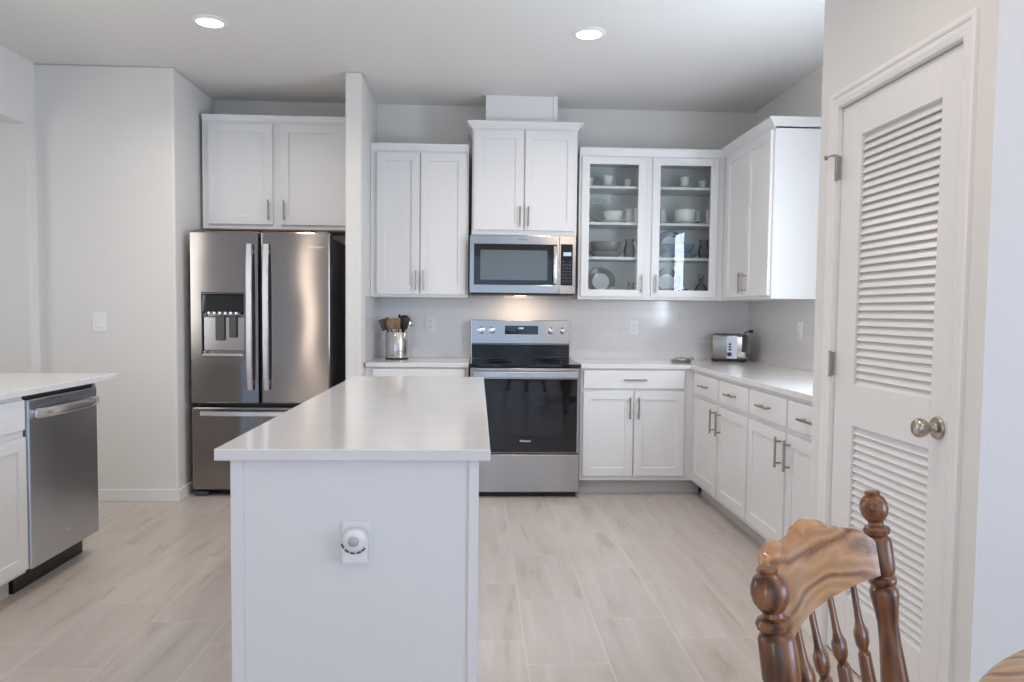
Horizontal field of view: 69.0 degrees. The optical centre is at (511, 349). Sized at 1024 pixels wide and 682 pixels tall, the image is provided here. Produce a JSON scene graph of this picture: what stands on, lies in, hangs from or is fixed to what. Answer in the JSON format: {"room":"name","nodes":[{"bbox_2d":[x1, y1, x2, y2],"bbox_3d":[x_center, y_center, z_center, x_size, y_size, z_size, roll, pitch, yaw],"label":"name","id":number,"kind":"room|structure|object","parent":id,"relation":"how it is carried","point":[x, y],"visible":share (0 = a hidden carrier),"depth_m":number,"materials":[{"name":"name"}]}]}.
{"room":"kitchen","nodes":[
{"label":"kitchen","id":0,"kind":"room"},
{"bbox_2d":[0,45,40,372],"bbox_3d":[-3.108,-0.175,0.121,0.550,2.809,9.346,0,3,-3],"label":"wall","id":1,"kind":"structure","parent":0,"point":[19,275],"depth_m":4.68,"materials":[{"name":"white paint"}]},
{"bbox_2d":[34,64,214,488],"bbox_3d":[-2.697,-0.432,5.262,0.985,2.809,0.900,0,3,-3],"label":"wall","id":2,"kind":"structure","parent":0,"point":[119,177],"depth_m":4.81,"materials":[{"name":"white paint"}]},
{"bbox_2d":[92,313,106,331],"bbox_3d":[-2.672,-0.175,4.821,0.088,0.125,0.008,0,3,-3],"label":"light switch","id":3,"kind":"object","parent":2,"relation":"attached to","point":[99,323],"visible":1,"depth_m":4.82,"materials":[{"name":"white plastic"}]},
{"bbox_2d":[99,489,179,500],"bbox_3d":[-2.623,0.955,4.879,0.880,0.078,0.014,0,3,-3],"label":"baseboard","id":4,"kind":"structure","parent":2,"relation":"attached to","point":[104,494],"depth_m":4.88,"materials":[{"name":"white paint"}]},
{"bbox_2d":[179,481,195,499],"bbox_3d":[-2.209,0.940,5.274,0.014,0.078,0.762,0,3,-3],"label":"baseboard","id":5,"kind":"structure","parent":2,"relation":"attached to","point":[187,489],"depth_m":5.01,"materials":[{"name":"white paint"}]},
{"bbox_2d":[345,72,377,379],"bbox_3d":[-1.055,-0.415,5.264,0.114,2.809,0.750,0,3,-3],"label":"wall","id":6,"kind":"structure","parent":0,"point":[360,105],"depth_m":4.90,"materials":[{"name":"white paint"}]},
{"bbox_2d":[0,0,824,112],"bbox_3d":[-0.020,-1.628,0.717,8.800,0.100,10.400,0,3,-3],"label":"ceiling","id":7,"kind":"structure","parent":0,"point":[739,56],"depth_m":4.34,"materials":[{"name":"white paint"}]},
{"bbox_2d":[191,14,228,28],"bbox_3d":[-1.621,-1.756,3.995,0.188,0.012,0.188,0,3,-3],"label":"recessed light","id":8,"kind":"object","parent":7,"relation":"in","point":[204,20],"visible":1,"depth_m":3.97,"materials":[{"name":"white plastic"}]},
{"bbox_2d":[572,26,605,39],"bbox_3d":[0.425,-1.740,4.107,0.188,0.012,0.188,0,3,-3],"label":"recessed light","id":9,"kind":"object","parent":7,"relation":"in","point":[590,32],"visible":1,"depth_m":4.08,"materials":[{"name":"white plastic"}]},
{"bbox_2d":[0,486,860,681],"bbox_3d":[-0.051,1.277,0.865,8.800,0.100,10.400,0,3,-3],"label":"floor","id":10,"kind":"structure","parent":0,"point":[581,587],"depth_m":3.28,"materials":[{"name":"beige wood"}]},
{"bbox_2d":[0,397,28,600],"bbox_3d":[-2.385,0.653,2.934,0.656,0.884,0.598,0,3,-3],"label":"base cabinet","id":11,"kind":"object","parent":10,"relation":"on","point":[13,477],"visible":0.94,"depth_m":3.15,"materials":[{"name":"white paint"}]},
{"bbox_2d":[0,372,117,400],"bbox_3d":[-2.441,0.192,2.992,0.725,0.030,2.015,0,3,-3],"label":"countertop","id":12,"kind":"structure","parent":11,"relation":"on","point":[12,385],"depth_m":3.58,"materials":[{"name":"white stone"}]},
{"bbox_2d":[8,384,98,593],"bbox_3d":[-2.376,0.624,3.538,0.611,0.882,0.585,0,3,-3],"label":"dishwasher","id":13,"kind":"object","parent":10,"relation":"on","point":[60,432],"visible":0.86,"depth_m":3.49,"materials":[{"name":"grey metal"}]},
{"bbox_2d":[82,383,98,550],"bbox_3d":[-2.454,0.606,3.849,0.606,0.884,0.020,0,3,-3],"label":"end panel","id":14,"kind":"object","parent":10,"relation":"on","point":[93,384],"visible":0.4,"depth_m":3.86,"materials":[{"name":"white paint"}]},
{"bbox_2d":[190,230,345,495],"bbox_3d":[-1.695,0.088,5.268,0.919,1.790,0.693,0,3,-3],"label":"refrigerator","id":15,"kind":"object","parent":10,"relation":"on","point":[268,309],"visible":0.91,"depth_m":4.98,"materials":[{"name":"grey metal"}]},
{"bbox_2d":[230,461,478,681],"bbox_3d":[-0.476,0.672,2.974,0.676,0.884,2.061,0,3,-3],"label":"kitchen island","id":16,"kind":"object","parent":10,"relation":"on","point":[299,614],"visible":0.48,"depth_m":1.95,"materials":[{"name":"white paint"}]},
{"bbox_2d":[214,376,490,460],"bbox_3d":[-0.454,0.215,2.957,0.700,0.030,2.120,0,3,-3],"label":"island countertop","id":17,"kind":"structure","parent":16,"relation":"on","point":[359,418],"depth_m":2.26,"materials":[{"name":"white stone"}]},
{"bbox_2d":[341,527,367,562],"bbox_3d":[-0.406,0.504,1.909,0.066,0.092,0.051,0,3,-3],"label":"night light","id":18,"kind":"object","parent":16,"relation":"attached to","point":[354,544],"visible":1,"depth_m":1.90,"materials":[{"name":"white plastic"}]},
{"bbox_2d":[342,521,370,564],"bbox_3d":[-0.406,0.505,1.938,0.075,0.116,0.007,0,3,-3],"label":"outlet","id":19,"kind":"object","parent":16,"relation":"attached to","point":[346,525],"visible":0.34,"depth_m":1.94,"materials":[{"name":"white plastic"}]},
{"bbox_2d":[365,363,469,376],"bbox_3d":[-0.667,0.548,5.369,0.706,0.884,0.656,0,3,-3],"label":"base cabinet","id":20,"kind":"object","parent":10,"relation":"on","point":[369,371],"visible":0.07,"depth_m":5.06,"materials":[{"name":"white paint"}]},
{"bbox_2d":[365,357,469,367],"bbox_3d":[-0.657,0.091,5.361,0.699,0.030,0.625,0,3,-3],"label":"countertop","id":21,"kind":"structure","parent":20,"relation":"on","point":[443,362],"depth_m":5.07,"materials":[{"name":"white stone"}]},
{"bbox_2d":[385,332,407,359],"bbox_3d":[-0.839,-0.029,5.423,0.166,0.198,0.166,0,3,-3],"label":"utensil crock","id":22,"kind":"object","parent":21,"relation":"on","point":[396,342],"visible":0.98,"depth_m":5.36,"materials":[{"name":"silver metal"}]},
{"bbox_2d":[378,317,388,331],"bbox_3d":[-0.897,-0.089,5.404,0.144,0.294,0.022,0,3,-7],"label":"spatula","id":23,"kind":"object","parent":22,"relation":"in","point":[382,322],"visible":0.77,"depth_m":5.39,"materials":[{"name":"wood"}]},
{"bbox_2d":[386,318,394,331],"bbox_3d":[-0.870,-0.082,5.375,0.084,0.282,0.024,0,3,-17],"label":"wooden spoon","id":24,"kind":"object","parent":22,"relation":"in","point":[390,324],"visible":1,"depth_m":5.36,"materials":[{"name":"brown wood"}]},
{"bbox_2d":[393,318,399,331],"bbox_3d":[-0.837,-0.085,5.391,0.056,0.285,0.014,0,3,-14],"label":"wooden spatula","id":25,"kind":"object","parent":22,"relation":"in","point":[396,320],"visible":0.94,"depth_m":5.38,"materials":[{"name":"brown wood"}]},
{"bbox_2d":[400,315,410,331],"bbox_3d":[-0.794,-0.097,5.434,0.107,0.308,0.056,0,3,-3],"label":"ladle","id":26,"kind":"object","parent":22,"relation":"in","point":[402,317],"visible":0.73,"depth_m":5.40,"materials":[{"name":"black plastic"}]},
{"bbox_2d":[402,316,409,331],"bbox_3d":[-0.791,-0.090,5.388,0.112,0.300,0.018,0,3,-3],"label":"slotted spoon","id":27,"kind":"object","parent":22,"relation":"in","point":[407,319],"visible":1,"depth_m":5.38,"materials":[{"name":"black plastic"}]},
{"bbox_2d":[405,320,412,331],"bbox_3d":[-0.786,-0.079,5.414,0.126,0.276,0.035,0,3,-3],"label":"spoon","id":28,"kind":"object","parent":22,"relation":"in","point":[410,325],"visible":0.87,"depth_m":5.40,"materials":[{"name":"silver metal"}]},
{"bbox_2d":[469,320,580,495],"bbox_3d":[0.073,0.396,5.359,0.756,1.205,0.728,0,3,-3],"label":"range","id":29,"kind":"object","parent":10,"relation":"on","point":[533,405],"visible":0.98,"depth_m":5.06,"materials":[{"name":"grey metal"}]},
{"bbox_2d":[469,358,580,367],"bbox_3d":[0.077,0.095,5.327,0.756,0.023,0.600,0,3,-3],"label":"cooktop","id":30,"kind":"object","parent":29,"relation":"in","point":[474,362],"depth_m":5.11,"materials":[{"name":"black glass"}]},
{"bbox_2d":[577,368,697,492],"bbox_3d":[0.886,0.561,5.441,0.860,0.884,0.656,0,3,-3],"label":"base cabinet","id":31,"kind":"object","parent":10,"relation":"on","point":[635,425],"visible":0.94,"depth_m":5.16,"materials":[{"name":"white paint"}]},
{"bbox_2d":[691,370,760,543],"bbox_3d":[1.553,0.609,4.650,0.656,0.884,1.098,0,3,-3],"label":"base cabinet","id":32,"kind":"object","parent":10,"relation":"on","point":[721,416],"visible":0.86,"depth_m":4.52,"materials":[{"name":"white paint"}]},
{"bbox_2d":[746,386,811,543],"bbox_3d":[1.604,0.665,3.558,0.656,0.884,1.090,0,3,-3],"label":"base cabinet","id":33,"kind":"object","parent":10,"relation":"on","point":[779,426],"visible":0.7,"depth_m":3.68,"materials":[{"name":"white paint"}]},
{"bbox_2d":[570,358,812,401],"bbox_3d":[1.203,0.162,4.364,1.390,0.030,2.793,0,3,-3],"label":"countertop","id":34,"kind":"structure","parent":33,"relation":"on","point":[797,383],"depth_m":4.75,"materials":[{"name":"white stone"}]},
{"bbox_2d":[671,355,693,362],"bbox_3d":[1.227,0.066,5.403,0.144,0.056,0.144,3,4,37],"label":"butter dish","id":35,"kind":"object","parent":34,"relation":"on","point":[680,359],"visible":1,"depth_m":5.36,"materials":[{"name":"silver metal"}]},
{"bbox_2d":[710,330,752,361],"bbox_3d":[1.651,-0.029,5.591,0.309,0.237,0.251,1,3,11],"label":"toaster","id":36,"kind":"object","parent":34,"relation":"on","point":[723,346],"visible":1,"depth_m":5.50,"materials":[{"name":"silver metal"}]},
{"bbox_2d":[750,490,909,681],"bbox_3d":[0.540,0.725,0.763,0.561,1.031,0.454,3,4,39],"label":"dining chair","id":37,"kind":"object","parent":10,"relation":"on","point":[816,561],"visible":1,"depth_m":0.94,"materials":[{"name":"brown wood"}]},
{"bbox_2d":[979,649,1023,681],"bbox_3d":[1.101,0.871,0.678,1.200,0.744,1.200,0,3,-3],"label":"dining table","id":38,"kind":"object","parent":10,"relation":"on","point":[1010,669],"visible":1,"depth_m":1.09,"materials":[{"name":"brown wood"}]},
{"bbox_2d":[214,100,754,470],"bbox_3d":[-0.114,-0.429,5.753,4.222,2.809,0.160,0,3,-3],"label":"wall","id":39,"kind":"structure","parent":0,"point":[599,329],"depth_m":5.68,"materials":[{"name":"paint"}]},
{"bbox_2d":[201,114,344,235],"bbox_3d":[-1.647,-1.246,5.375,1.060,0.798,0.376,0,3,-3],"label":"upper cabinet","id":40,"kind":"object","parent":39,"relation":"attached to","point":[261,173],"visible":0.85,"depth_m":5.23,"materials":[{"name":"white paint"}]},
{"bbox_2d":[371,142,469,297],"bbox_3d":[-0.663,-0.922,5.434,0.693,1.083,0.376,0,3,-3],"label":"upper cabinet","id":41,"kind":"object","parent":39,"relation":"attached to","point":[420,191],"visible":0.97,"depth_m":5.29,"materials":[{"name":"white paint"}]},
{"bbox_2d":[426,317,434,331],"bbox_3d":[-0.620,-0.190,5.658,0.072,0.116,0.007,0,3,-3],"label":"outlet","id":42,"kind":"object","parent":39,"relation":"attached to","point":[430,321],"visible":1,"depth_m":5.66,"materials":[{"name":"white plastic"}]},
{"bbox_2d":[467,120,583,235],"bbox_3d":[0.084,-1.214,5.430,0.819,0.790,0.426,0,3,-3],"label":"upper cabinet","id":43,"kind":"object","parent":39,"relation":"attached to","point":[524,173],"visible":0.99,"depth_m":5.26,"materials":[{"name":"white paint"}]},
{"bbox_2d":[485,95,557,121],"bbox_3d":[0.064,-1.716,5.471,0.515,0.207,0.306,0,3,-3],"label":"duct cover","id":44,"kind":"object","parent":43,"relation":"on","point":[498,107],"visible":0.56,"depth_m":5.32,"materials":[{"name":"white paint"}]},
{"bbox_2d":[470,235,575,296],"bbox_3d":[0.069,-0.604,5.438,0.750,0.419,0.446,0,3,-3],"label":"microwave","id":45,"kind":"object","parent":43,"relation":"attached to","point":[500,265],"visible":1,"depth_m":5.26,"materials":[{"name":"grey metal"}]},
{"bbox_2d":[629,320,638,334],"bbox_3d":[0.940,-0.169,5.731,0.072,0.116,0.007,0,3,-3],"label":"outlet","id":46,"kind":"object","parent":39,"relation":"attached to","point":[634,324],"visible":1,"depth_m":5.73,"materials":[{"name":"white plastic"}]},
{"bbox_2d":[572,147,725,300],"bbox_3d":[1.012,-0.907,5.511,1.077,1.083,0.374,0,3,-3],"label":"display cabinet","id":47,"kind":"object","parent":39,"relation":"attached to","point":[655,173],"visible":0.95,"depth_m":5.40,"materials":[{"name":"white wood"}]},
{"bbox_2d":[588,267,614,289],"bbox_3d":[0.672,-0.516,5.633,0.216,0.212,0.056,0,3,-4],"label":"plate","id":48,"kind":"object","parent":47,"relation":"on","point":[600,277],"visible":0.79,"depth_m":5.64,"materials":[{"name":"grey ceramic"}]},
{"bbox_2d":[590,251,621,256],"bbox_3d":[0.697,-0.703,5.539,0.236,0.046,0.130,0,3,-3],"label":"serving bowl","id":49,"kind":"object","parent":47,"relation":"on","point":[592,253],"visible":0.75,"depth_m":5.48,"materials":[{"name":"grey ceramic"}]},
{"bbox_2d":[590,241,620,250],"bbox_3d":[0.694,-0.762,5.536,0.224,0.070,0.123,0,3,-3],"label":"serving bowl","id":50,"kind":"object","parent":49,"relation":"on","point":[595,245],"visible":0.86,"depth_m":5.48,"materials":[{"name":"grey ceramic"}]},
{"bbox_2d":[598,184,617,185],"bbox_3d":[0.709,-1.200,5.514,0.150,0.021,0.150,0,3,-3],"label":"saucer","id":51,"kind":"object","parent":47,"relation":"on","point":[603,184],"visible":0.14,"depth_m":5.45,"materials":[{"name":"white ceramic"}]},
{"bbox_2d":[603,175,615,183],"bbox_3d":[0.715,-1.240,5.508,0.092,0.084,0.078,3,3,33],"label":"cup","id":52,"kind":"object","parent":51,"relation":"on","point":[607,179],"visible":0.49,"depth_m":5.48,"materials":[{"name":"white ceramic"}]},
{"bbox_2d":[597,219,625,221],"bbox_3d":[0.737,-0.939,5.499,0.216,0.021,0.216,0,3,-3],"label":"plate","id":53,"kind":"object","parent":47,"relation":"on","point":[603,220],"visible":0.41,"depth_m":5.43,"materials":[{"name":"white ceramic"}]},
{"bbox_2d":[601,211,622,218],"bbox_3d":[0.738,-0.977,5.497,0.156,0.075,0.156,0,3,-3],"label":"bowl","id":54,"kind":"object","parent":53,"relation":"on","point":[606,214],"visible":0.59,"depth_m":5.44,"materials":[{"name":"white ceramic"}]},
{"bbox_2d":[622,208,633,222],"bbox_3d":[0.872,-0.991,5.577,0.088,0.120,0.074,2,3,32],"label":"pitcher","id":55,"kind":"object","parent":47,"relation":"on","point":[629,217],"visible":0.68,"depth_m":5.55,"materials":[{"name":"white ceramic"}]},
{"bbox_2d":[624,179,634,185],"bbox_3d":[0.863,-1.222,5.524,0.073,0.067,0.062,-2,4,-38],"label":"cup","id":56,"kind":"object","parent":47,"relation":"on","point":[627,182],"visible":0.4,"depth_m":5.50,"materials":[{"name":"white ceramic"}]},
{"bbox_2d":[623,239,636,256],"bbox_3d":[0.881,-0.748,5.541,0.102,0.140,0.086,2,3,32],"label":"pitcher","id":57,"kind":"object","parent":47,"relation":"on","point":[624,251],"visible":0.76,"depth_m":5.54,"materials":[{"name":"clear glass"}]},
{"bbox_2d":[634,207,637,222],"bbox_3d":[0.933,-0.984,5.465,0.076,0.120,0.076,0,3,-3],"label":"canister","id":58,"kind":"object","parent":47,"relation":"on","point":[636,208],"visible":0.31,"depth_m":5.44,"materials":[{"name":"white ceramic"}]},
{"bbox_2d":[589,257,708,262],"bbox_3d":[0.998,-0.668,5.560,1.021,0.019,0.278,0,3,-3],"label":"shelf","id":59,"kind":"object","parent":47,"relation":"attached to","point":[591,259],"depth_m":5.45,"materials":[{"name":"white wood"}]},
{"bbox_2d":[589,222,708,230],"bbox_3d":[1.001,-0.917,5.548,1.021,0.019,0.278,0,3,-3],"label":"shelf","id":60,"kind":"object","parent":47,"relation":"attached to","point":[593,226],"depth_m":5.50,"materials":[{"name":"white wood"}]},
{"bbox_2d":[590,186,709,195],"bbox_3d":[1.004,-1.177,5.535,1.021,0.019,0.278,0,3,-3],"label":"shelf","id":61,"kind":"object","parent":47,"relation":"attached to","point":[594,190],"depth_m":5.48,"materials":[{"name":"white wood"}]},
{"bbox_2d":[660,209,666,222],"bbox_3d":[1.118,-0.989,5.598,0.088,0.120,0.074,2,3,32],"label":"pitcher","id":62,"kind":"object","parent":47,"relation":"on","point":[663,219],"visible":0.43,"depth_m":5.57,"materials":[{"name":"white ceramic"}]},
{"bbox_2d":[658,268,680,289],"bbox_3d":[1.177,-0.512,5.657,0.216,0.212,0.056,0,3,-4],"label":"plate","id":63,"kind":"object","parent":47,"relation":"on","point":[668,278],"visible":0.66,"depth_m":5.67,"materials":[{"name":"blue"}]},
{"bbox_2d":[659,230,684,253],"bbox_3d":[1.200,-0.794,5.651,0.224,0.220,0.057,0,3,-4],"label":"plate","id":64,"kind":"object","parent":47,"relation":"on","point":[666,237],"visible":0.44,"depth_m":5.66,"materials":[{"name":"blue"}]},
{"bbox_2d":[660,289,686,290],"bbox_3d":[1.202,-0.423,5.542,0.200,0.055,0.110,0,3,-3],"label":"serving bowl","id":65,"kind":"object","parent":47,"relation":"in","point":[660,289],"visible":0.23,"depth_m":5.49,"materials":[{"name":"white ceramic"}]},
{"bbox_2d":[660,253,696,257],"bbox_3d":[1.239,-0.694,5.540,0.270,0.040,0.148,0,3,-3],"label":"serving bowl","id":66,"kind":"object","parent":47,"relation":"on","point":[664,255],"visible":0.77,"depth_m":5.48,"materials":[{"name":"blue"}]},
{"bbox_2d":[661,244,693,252],"bbox_3d":[1.230,-0.747,5.537,0.244,0.062,0.134,0,3,-3],"label":"serving bowl","id":67,"kind":"object","parent":66,"relation":"on","point":[667,248],"visible":0.92,"depth_m":5.48,"materials":[{"name":"blue"}]},
{"bbox_2d":[670,220,699,223],"bbox_3d":[1.282,-0.934,5.524,0.216,0.021,0.216,0,3,-3],"label":"plate","id":68,"kind":"object","parent":47,"relation":"on","point":[681,221],"visible":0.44,"depth_m":5.45,"materials":[{"name":"white ceramic"}]},
{"bbox_2d":[674,209,695,220],"bbox_3d":[1.282,-0.982,5.522,0.164,0.095,0.164,0,3,-3],"label":"bowl","id":69,"kind":"object","parent":68,"relation":"on","point":[680,214],"visible":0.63,"depth_m":5.46,"materials":[{"name":"white ceramic"}]},
{"bbox_2d":[695,212,701,223],"bbox_3d":[1.397,-0.982,5.626,0.080,0.110,0.068,2,3,32],"label":"pitcher","id":70,"kind":"object","parent":47,"relation":"on","point":[698,214],"visible":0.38,"depth_m":5.60,"materials":[{"name":"white ceramic"}]},
{"bbox_2d":[695,274,706,290],"bbox_3d":[1.411,-0.478,5.564,0.088,0.167,0.088,0,3,-3],"label":"decanter","id":71,"kind":"object","parent":47,"relation":"on","point":[699,274],"visible":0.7,"depth_m":5.56,"materials":[{"name":"glass"}]},
{"bbox_2d":[698,240,708,257],"bbox_3d":[1.432,-0.742,5.526,0.102,0.140,0.086,2,3,32],"label":"pitcher","id":72,"kind":"object","parent":47,"relation":"on","point":[699,256],"visible":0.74,"depth_m":5.52,"materials":[{"name":"glass"}]},
{"bbox_2d":[699,181,708,187],"bbox_3d":[1.423,-1.217,5.540,0.073,0.067,0.062,-2,4,-38],"label":"cup","id":73,"kind":"object","parent":47,"relation":"on","point":[702,184],"visible":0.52,"depth_m":5.51,"materials":[{"name":"white ceramic"}]},
{"bbox_2d":[706,208,709,223],"bbox_3d":[1.469,-0.980,5.491,0.076,0.120,0.076,0,3,-3],"label":"canister","id":74,"kind":"object","parent":47,"relation":"on","point":[708,210],"visible":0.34,"depth_m":5.47,"materials":[{"name":"white ceramic"}]},
{"bbox_3d":[1.283,-1.195,5.541,0.150,0.021,0.150,0,3,-3],"label":"saucer","id":75,"kind":"object","parent":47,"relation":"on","visible":0},
{"bbox_2d":[679,177,692,185],"bbox_3d":[1.290,-1.235,5.535,0.092,0.084,0.078,3,3,33],"label":"cup","id":76,"kind":"object","parent":75,"relation":"on","point":[684,181],"visible":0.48,"depth_m":5.51,"materials":[{"name":"white ceramic"}]},
{"bbox_2d":[748,65,822,371],"bbox_3d":[1.982,-0.336,4.378,0.160,2.809,2.806,0,3,-3],"label":"wall","id":77,"kind":"structure","parent":0,"point":[773,339],"depth_m":5.05,"materials":[{"name":"paint"}]},
{"bbox_2d":[720,116,820,301],"bbox_3d":[1.684,-0.886,5.117,0.376,1.095,1.225,0,3,-3],"label":"upper cabinet","id":78,"kind":"object","parent":77,"relation":"attached to","point":[772,170],"visible":0.96,"depth_m":4.53,"materials":[{"name":"white paint"}]},
{"bbox_2d":[797,322,802,339],"bbox_3d":[1.875,-0.122,4.852,0.007,0.116,0.072,0,3,-3],"label":"outlet","id":79,"kind":"object","parent":77,"relation":"attached to","point":[799,324],"visible":1,"depth_m":4.85,"materials":[{"name":"white plastic"}]},
{"bbox_2d":[809,0,1023,681],"bbox_3d":[1.279,-0.246,2.449,0.110,2.809,0.993,0,3,-3],"label":"wall","id":80,"kind":"structure","parent":0,"point":[860,36],"depth_m":1.99,"materials":[{"name":"white paint"}]},
{"bbox_2d":[824,44,962,681],"bbox_3d":[1.212,0.138,2.472,0.110,2.023,0.736,0,3,-3],"label":"door","id":81,"kind":"structure","parent":80,"relation":"in","point":[901,140],"depth_m":2.39,"materials":[{"name":"white paint"}]},
{"bbox_2d":[815,7,980,681],"bbox_3d":[1.269,0.112,2.455,0.124,2.094,0.826,0,3,-3],"label":"door frame","id":82,"kind":"structure","parent":80,"relation":"attached to","point":[966,27],"depth_m":2.10,"materials":[{"name":"white paint"}]},
{"bbox_2d":[1011,376,1023,654],"bbox_3d":[2.830,-0.210,2.080,2.955,2.809,0.110,0,3,-3],"label":"wall","id":83,"kind":"structure","parent":0,"point":[1017,639],"depth_m":2.00,"materials":[{"name":"white paint"}]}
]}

